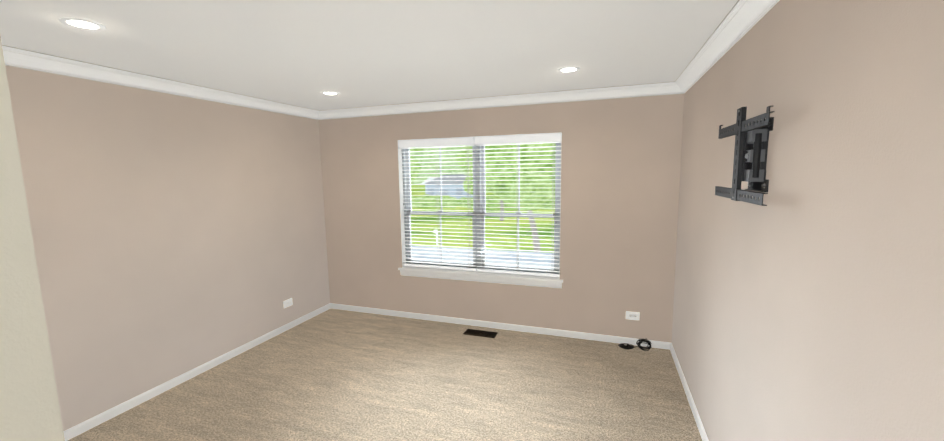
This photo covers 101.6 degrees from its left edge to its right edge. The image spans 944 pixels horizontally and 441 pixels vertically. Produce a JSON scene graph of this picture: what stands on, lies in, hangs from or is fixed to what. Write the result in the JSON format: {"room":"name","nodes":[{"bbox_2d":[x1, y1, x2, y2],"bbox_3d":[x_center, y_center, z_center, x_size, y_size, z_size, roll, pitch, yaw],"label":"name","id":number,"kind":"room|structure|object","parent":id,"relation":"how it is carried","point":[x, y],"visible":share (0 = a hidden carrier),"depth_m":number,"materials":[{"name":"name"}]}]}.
{"room":"empty bedroom","nodes":[
{"label":"empty bedroom","id":0,"kind":"room"},
{"bbox_2d":[0,36,64,440],"bbox_3d":[-2.330,0.552,-0.300,2.712,2.680,2.804,2,8,19],"label":"wall","id":1,"kind":"structure","parent":0,"point":[29,407],"depth_m":0.51,"materials":[{"name":"paint"}]},
{"bbox_2d":[5,65,329,430],"bbox_3d":[-2.491,0.128,3.116,0.160,2.680,3.600,2,8,19],"label":"wall","id":2,"kind":"structure","parent":0,"point":[173,236],"depth_m":2.99,"materials":[{"name":"paint"}]},
{"bbox_2d":[2,45,317,119],"bbox_3d":[-2.409,-1.028,2.881,0.089,0.092,3.496,2,8,19],"label":"crown molding","id":3,"kind":"structure","parent":2,"relation":"attached to","point":[14,57],"depth_m":2.78,"materials":[{"name":"white paint"}]},
{"bbox_2d":[63,303,330,440],"bbox_3d":[-2.394,1.308,3.229,0.012,0.067,3.586,2,8,19],"label":"baseboard","id":4,"kind":"structure","parent":2,"relation":"attached to","point":[80,428],"depth_m":3.16,"materials":[{"name":"white paint"}]},
{"bbox_2d":[283,298,292,307],"bbox_3d":[-2.031,0.913,4.257,0.008,0.080,0.124,2,8,19],"label":"outlet","id":5,"kind":"object","parent":2,"relation":"attached to","point":[288,303],"visible":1,"depth_m":4.25,"materials":[{"name":"white plastic"}]},
{"bbox_2d":[0,0,737,110],"bbox_3d":[-1.043,-0.918,0.980,4.514,0.120,7.004,2,8,19],"label":"ceiling","id":6,"kind":"structure","parent":0,"point":[353,53],"depth_m":2.20,"materials":[{"name":"white paint"}]},
{"bbox_2d":[59,17,105,30],"bbox_3d":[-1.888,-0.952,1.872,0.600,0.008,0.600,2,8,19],"label":"recessed light","id":7,"kind":"object","parent":6,"relation":"in","point":[84,24],"visible":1,"depth_m":1.86,"materials":[{"name":"white"}]},
{"bbox_2d":[321,91,339,94],"bbox_3d":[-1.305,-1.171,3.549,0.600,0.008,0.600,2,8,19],"label":"recessed light","id":8,"kind":"object","parent":6,"relation":"in","point":[329,93],"visible":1,"depth_m":3.54,"materials":[{"name":"white"}]},
{"bbox_2d":[557,66,579,72],"bbox_3d":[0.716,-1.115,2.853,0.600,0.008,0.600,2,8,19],"label":"recessed light","id":9,"kind":"object","parent":6,"relation":"in","point":[569,69],"visible":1,"depth_m":2.84,"materials":[{"name":"white"}]},
{"bbox_2d":[68,309,701,440],"bbox_3d":[-1.004,1.622,1.298,4.514,0.120,7.004,2,8,19],"label":"floor","id":10,"kind":"structure","parent":0,"point":[336,375],"depth_m":3.01,"materials":[{"name":"carpet"}]},
{"bbox_2d":[463,329,497,337],"bbox_3d":[0.090,1.193,4.076,0.345,0.008,0.140,2,8,19],"label":"air vent register","id":11,"kind":"object","parent":10,"relation":"on","point":[482,333],"visible":1,"depth_m":4.07,"materials":[{"name":"brown metal"}]},
{"bbox_2d":[618,338,650,350],"bbox_3d":[1.555,1.169,3.683,0.296,0.106,0.108,2,8,19],"label":"coil","id":12,"kind":"object","parent":10,"relation":"on","point":[627,346],"visible":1,"depth_m":3.67,"materials":[{"name":"black rubber"}]},
{"bbox_2d":[319,94,683,341],"bbox_3d":[0.047,-0.049,4.216,4.234,2.680,0.160,2,8,19],"label":"wall","id":13,"kind":"structure","parent":0,"point":[620,169],"depth_m":3.84,"materials":[{"name":"paint"}]},
{"bbox_2d":[397,132,562,288],"bbox_3d":[0.048,-0.113,4.187,1.877,1.561,0.194,2,8,19],"label":"window unit","id":14,"kind":"structure","parent":13,"relation":"in","point":[478,269],"depth_m":4.17,"materials":[{"name":"white plastic"}]},
{"bbox_2d":[318,82,673,119],"bbox_3d":[-0.061,-1.200,3.970,3.810,0.092,0.089,2,8,19],"label":"crown molding","id":15,"kind":"structure","parent":13,"relation":"attached to","point":[664,88],"depth_m":3.82,"materials":[{"name":"white paint"}]},
{"bbox_2d":[331,303,666,348],"bbox_3d":[0.031,1.138,4.284,3.900,0.067,0.012,2,8,19],"label":"baseboard","id":16,"kind":"structure","parent":13,"relation":"attached to","point":[539,330],"depth_m":4.17,"materials":[{"name":"white paint"}]},
{"bbox_2d":[626,311,639,319],"bbox_3d":[1.554,0.923,3.728,0.124,0.080,0.008,2,8,19],"label":"outlet","id":17,"kind":"object","parent":13,"relation":"attached to","point":[632,315],"visible":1,"depth_m":3.73,"materials":[{"name":"white plastic"}]},
{"bbox_2d":[671,0,943,440],"bbox_3d":[0.876,0.415,0.401,0.160,2.680,6.564,2,8,19],"label":"wall","id":18,"kind":"structure","parent":0,"point":[808,304],"depth_m":1.18,"materials":[{"name":"paint"}]},
{"bbox_2d":[667,342,708,440],"bbox_3d":[0.839,1.580,0.651,0.012,0.067,6.404,2,8,19],"label":"baseboard","id":19,"kind":"structure","parent":18,"relation":"attached to","point":[701,429],"depth_m":2.83,"materials":[{"name":"white paint"}]},
{"bbox_2d":[674,0,778,93],"bbox_3d":[0.767,-0.763,0.371,0.089,0.092,6.404,2,8,19],"label":"crown molding","id":20,"kind":"structure","parent":18,"relation":"attached to","point":[742,18],"depth_m":2.07,"materials":[{"name":"white paint"}]},
{"bbox_2d":[715,106,773,205],"bbox_3d":[1.201,-0.287,1.677,0.092,0.400,0.650,2,8,19],"label":"tv wall mount","id":21,"kind":"object","parent":18,"relation":"attached to","point":[750,152],"visible":1,"depth_m":1.62,"materials":[{"name":"grey metal"}]},
{"label":"outside","id":22,"kind":"structure","parent":0,"visible":0},
{"bbox_2d":[411,185,554,252],"bbox_3d":[2.931,-5.708,84.315,230.000,0.300,118.400,2,8,19],"label":"lawn","id":23,"kind":"structure","parent":22,"point":[541,224],"depth_m":32.05,"materials":[{"name":"green plant"}]},
{"bbox_2d":[410,147,424,187],"bbox_3d":[-8.384,-5.354,37.390,9.139,11.026,10.034,2,8,19],"label":"tree","id":24,"kind":"object","parent":23,"relation":"on","point":[414,160],"depth_m":38.27,"materials":[{"name":"green plant"}]},
{"bbox_2d":[410,146,435,183],"bbox_3d":[-13.976,-10.460,68.853,14.277,13.517,12.228,2,8,19],"label":"tree","id":25,"kind":"object","parent":23,"relation":"on","point":[422,170],"depth_m":67.32,"materials":[{"name":"green plant"}]},
{"bbox_2d":[426,146,468,176],"bbox_3d":[-5.008,-12.265,76.006,16.508,15.050,14.886,2,8,19],"label":"tree","id":26,"kind":"object","parent":23,"relation":"on","point":[449,172],"depth_m":70.17,"materials":[{"name":"green plant"}]},
{"bbox_2d":[425,174,472,198],"bbox_3d":[-2.944,-5.470,64.200,7.600,4.400,8.800,2,8,19],"label":"house","id":27,"kind":"structure","parent":23,"relation":"on","point":[457,189],"depth_m":60.27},
{"bbox_2d":[443,145,465,157],"bbox_3d":[2.914,-11.912,73.037,16.556,14.842,14.721,2,8,19],"label":"tree","id":28,"kind":"object","parent":23,"relation":"on","point":[453,152],"depth_m":67.69,"materials":[{"name":"green plant"}]},
{"bbox_2d":[456,150,503,220],"bbox_3d":[2.862,-4.825,36.572,8.427,9.828,8.247,2,8,19],"label":"tree","id":29,"kind":"object","parent":23,"relation":"on","point":[466,182],"depth_m":36.34,"materials":[{"name":"green plant"}]},
{"bbox_2d":[412,194,554,209],"bbox_3d":[-0.887,-2.331,51.071,35.274,2.242,4.330,2,8,19],"label":"shrubs","id":30,"kind":"object","parent":23,"relation":"on","point":[459,203],"depth_m":50.78,"materials":[{"name":"green plant"}]},
{"bbox_2d":[460,141,555,251],"bbox_3d":[3.009,-3.393,21.269,9.501,10.795,10.725,2,8,19],"label":"tree","id":31,"kind":"object","parent":23,"relation":"on","point":[502,193],"depth_m":17.76,"materials":[{"name":"green plant"}]},
{"bbox_2d":[412,246,553,268],"bbox_3d":[-17.616,1.928,25.251,230.000,0.440,7.600,2,8,19],"label":"street","id":32,"kind":"structure","parent":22,"point":[488,257],"depth_m":21.57,"materials":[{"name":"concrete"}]}
]}

